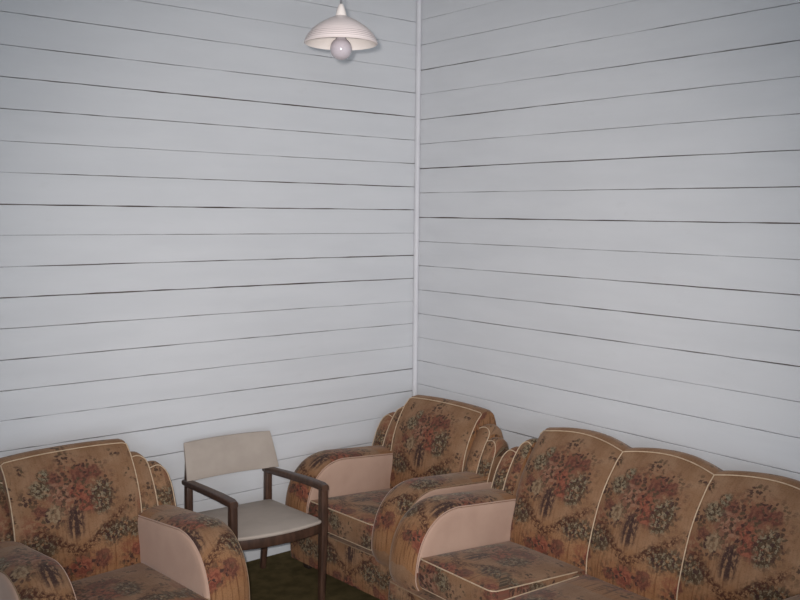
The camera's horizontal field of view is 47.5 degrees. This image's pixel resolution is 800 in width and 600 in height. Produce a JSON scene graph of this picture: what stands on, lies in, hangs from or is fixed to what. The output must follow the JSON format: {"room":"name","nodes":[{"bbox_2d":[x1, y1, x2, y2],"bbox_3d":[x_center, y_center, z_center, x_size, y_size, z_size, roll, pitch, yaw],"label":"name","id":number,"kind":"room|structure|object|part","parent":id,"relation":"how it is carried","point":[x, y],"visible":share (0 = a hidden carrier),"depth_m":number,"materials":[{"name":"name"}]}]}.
{"room":"living room","nodes":[
{"label":"living room","id":0,"kind":"room"},
{"bbox_2d":[0,0,416,561],"bbox_3d":[-1.917,-0.165,3.853,5.250,3.300,0.061,-4,7,-39],"label":"wall","id":1,"kind":"structure","parent":0,"point":[207,210],"depth_m":4.56,"materials":[{"name":"white wood"}]},
{"bbox_2d":[412,0,421,395],"bbox_3d":[0.098,-0.295,5.430,0.027,3.300,0.027,-4,7,-39],"label":"trim","id":2,"kind":"structure","parent":1,"relation":"attached to","point":[419,2],"depth_m":5.39,"materials":[{"name":"paint"}]},
{"bbox_2d":[246,550,379,599],"bbox_3d":[0.191,1.790,1.373,5.320,0.080,6.860,-4,7,-39],"label":"floor","id":3,"kind":"structure","parent":0,"point":[284,577],"depth_m":4.60,"materials":[{"name":"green carpet"}]},
{"bbox_2d":[0,439,249,599],"bbox_3d":[-1.238,1.080,3.692,0.884,0.866,0.986,-4,7,-42],"label":"lounge armchair","id":4,"kind":"object","parent":3,"relation":"on","point":[98,519],"visible":1,"depth_m":3.71,"materials":[{"name":"brown fabric"}]},
{"bbox_3d":[-1.538,1.114,3.376,0.011,0.314,0.854,-4,7,-42],"label":"panel","id":5,"kind":"part","parent":4,"relation":"part of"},
{"bbox_3d":[-1.478,1.106,3.447,0.178,0.362,0.931,-4,7,-42],"label":"armrest","id":6,"kind":"part","parent":4,"relation":"part of","materials":[{"name":"fabric"}]},
{"bbox_3d":[-1.431,0.933,3.892,0.540,0.616,0.411,-4,7,-42],"label":"panel","id":7,"kind":"part","parent":4,"relation":"part of","materials":[{"name":"fabric"}]},
{"bbox_2d":[71,563,207,599],"bbox_3d":[-1.111,1.210,3.564,0.519,0.141,0.607,-4,7,-42],"label":"seat cushion","id":8,"kind":"object","parent":4,"relation":"on","point":[89,581],"depth_m":3.66,"materials":[{"name":"brown fabric"}]},
{"bbox_3d":[-1.030,1.038,3.834,0.011,0.239,0.854,-4,7,-42],"label":"panel","id":9,"kind":"part","parent":4,"relation":"part of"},
{"bbox_3d":[-0.970,1.067,3.909,0.178,0.362,0.931,-4,7,-42],"label":"armrest","id":10,"kind":"part","parent":4,"relation":"part of","materials":[{"name":"brown fabric"}]},
{"bbox_2d":[182,431,328,599],"bbox_3d":[-0.711,1.083,4.385,0.513,0.740,0.670,-3,7,-35],"label":"wooden armchair","id":11,"kind":"object","parent":3,"relation":"on","point":[265,523],"visible":0.88,"depth_m":4.42,"materials":[{"name":"brown wood"}]},
{"bbox_3d":[-1.052,1.098,4.499,0.044,0.680,0.097,-3,7,-35],"label":"leg","id":12,"kind":"part","parent":11,"relation":"part of","materials":[{"name":"brown wood"}]},
{"bbox_3d":[-0.895,0.896,4.228,0.043,0.082,0.608,-3,7,-34],"label":"armrest","id":13,"kind":"part","parent":11,"relation":"part of","materials":[{"name":"brown wood"}]},
{"bbox_3d":[-0.858,0.780,4.587,0.496,0.179,0.101,-3,7,-35],"label":"backrest","id":14,"kind":"part","parent":11,"relation":"part of","materials":[{"name":"beige fabric"}]},
{"bbox_3d":[-0.740,1.197,4.023,0.033,0.580,0.046,-3,7,-35],"label":"leg","id":15,"kind":"part","parent":11,"relation":"part of","materials":[{"name":"brown wood"}]},
{"bbox_3d":[-0.691,1.046,4.343,0.451,0.066,0.586,-3,7,-35],"label":"seat","id":16,"kind":"part","parent":11,"relation":"part of","materials":[{"name":"beige fabric"}]},
{"bbox_3d":[-0.707,1.079,4.738,0.044,0.680,0.097,-3,7,-35],"label":"leg","id":17,"kind":"part","parent":11,"relation":"part of","materials":[{"name":"brown wood"}]},
{"bbox_3d":[-0.700,1.075,4.357,0.464,0.095,0.592,-3,7,-35],"label":"seat frame","id":18,"kind":"part","parent":11,"relation":"part of","materials":[{"name":"brown wood"}]},
{"bbox_3d":[-0.524,0.875,4.485,0.043,0.082,0.608,-3,7,-36],"label":"armrest","id":19,"kind":"part","parent":11,"relation":"part of","materials":[{"name":"brown wood"}]},
{"bbox_3d":[-0.364,1.176,4.284,0.033,0.580,0.046,-3,7,-35],"label":"leg","id":20,"kind":"part","parent":11,"relation":"part of","materials":[{"name":"brown wood"}]},
{"bbox_2d":[285,395,508,599],"bbox_3d":[0.040,0.992,4.749,0.979,0.866,0.884,-4,7,-43],"label":"lounge armchair","id":21,"kind":"object","parent":3,"relation":"on","point":[430,446],"visible":0.66,"depth_m":4.67,"materials":[{"name":"brown fabric"}]},
{"bbox_3d":[-0.212,0.972,4.984,0.931,0.362,0.178,-4,7,-43],"label":"armrest","id":22,"kind":"part","parent":21,"relation":"part of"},
{"bbox_2d":[308,488,390,550],"bbox_3d":[-0.081,1.097,4.647,0.604,0.163,0.519,-4,7,-43],"label":"seat cushion","id":23,"kind":"object","parent":21,"relation":"on","point":[352,512],"depth_m":4.48,"materials":[{"name":"brown fabric"}]},
{"bbox_3d":[-0.158,0.945,4.905,0.854,0.239,0.011,-4,7,-43],"label":"panel","id":24,"kind":"part","parent":21,"relation":"part of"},
{"bbox_3d":[0.256,1.025,4.482,0.931,0.362,0.178,-4,7,-43],"label":"armrest","id":25,"kind":"part","parent":21,"relation":"part of","materials":[{"name":"fabric"}]},
{"bbox_3d":[0.249,0.851,4.930,0.411,0.616,0.540,-4,7,-43],"label":"panel","id":26,"kind":"part","parent":21,"relation":"part of","materials":[{"name":"fabric"}]},
{"bbox_3d":[0.310,1.034,4.407,0.854,0.314,0.011,-4,7,-43],"label":"panel","id":27,"kind":"part","parent":21,"relation":"part of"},
{"bbox_2d":[388,427,799,599],"bbox_3d":[0.859,1.099,3.628,0.979,0.881,1.732,-4,7,-39],"label":"lounge sofa","id":28,"kind":"object","parent":3,"relation":"on","point":[567,513],"visible":1,"depth_m":3.76,"materials":[{"name":"brown fabric"}]},
{"bbox_3d":[0.356,1.052,4.207,0.931,0.362,0.178,-4,7,-39],"label":"armrest","id":29,"kind":"part","parent":28,"relation":"part of","materials":[{"name":"brown fabric"}]},
{"bbox_3d":[0.405,1.024,4.125,0.854,0.239,0.011,-4,7,-39],"label":"panel","id":30,"kind":"part","parent":28,"relation":"part of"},
{"bbox_2d":[418,541,585,599],"bbox_3d":[0.446,1.175,3.885,0.604,0.163,0.462,-4,7,-39],"label":"seat cushion","id":31,"kind":"object","parent":28,"relation":"on","point":[456,570],"depth_m":3.81,"materials":[{"name":"fabric"}]},
{"bbox_3d":[0.785,0.923,4.154,0.416,0.631,0.490,-4,7,-39],"label":"panel","id":32,"kind":"part","parent":28,"relation":"part of","materials":[{"name":"fabric"}]},
{"bbox_2d":[508,574,650,599],"bbox_3d":[0.731,1.229,3.537,0.604,0.128,0.461,-4,7,-39],"label":"seat cushion","id":33,"kind":"object","parent":28,"relation":"on","point":[552,586],"depth_m":3.65,"materials":[{"name":"fabric"}]},
{"bbox_3d":[1.079,0.960,3.793,0.416,0.631,0.444,-4,7,-39],"label":"panel","id":34,"kind":"part","parent":28,"relation":"part of","materials":[{"name":"brown fabric"}]},
{"bbox_3d":[1.370,0.997,3.438,0.416,0.631,0.478,-4,7,-39],"label":"panel","id":35,"kind":"part","parent":28,"relation":"part of","materials":[{"name":"brown fabric"}]},
{"bbox_3d":[1.325,1.174,3.022,0.931,0.362,0.178,-4,7,-39],"label":"armrest","id":36,"kind":"part","parent":28,"relation":"part of","materials":[{"name":"brown fabric"}]},
{"bbox_2d":[417,0,799,480],"bbox_3d":[2.251,-0.029,2.862,0.061,3.300,6.850,-4,7,-39],"label":"wall","id":37,"kind":"structure","parent":0,"point":[609,198],"depth_m":4.29,"materials":[{"name":"white wood"}]},
{"bbox_3d":[0.224,-1.575,1.053,5.320,0.080,6.860,-4,7,-39],"label":"ceiling","id":38,"kind":"structure","parent":0,"visible":0},
{"bbox_2d":[304,0,377,59],"bbox_3d":[-0.199,-1.276,3.083,0.254,0.905,0.254,-4,7,-39],"label":"pendant lamp","id":39,"kind":"object","parent":38,"relation":"hanging from","point":[340,34],"visible":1,"depth_m":3.08,"materials":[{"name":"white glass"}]},
{"bbox_3d":[-0.202,-0.926,3.116,0.254,0.094,0.254,-4,7,-39],"label":"lamp shade","id":40,"kind":"part","parent":39,"relation":"part of","materials":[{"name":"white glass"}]},
{"bbox_3d":[-0.203,-0.865,3.122,0.075,0.080,0.075,-4,7,-39],"label":"bulb","id":41,"kind":"part","parent":39,"relation":"part of","materials":[{"name":"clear glass"}]}
]}

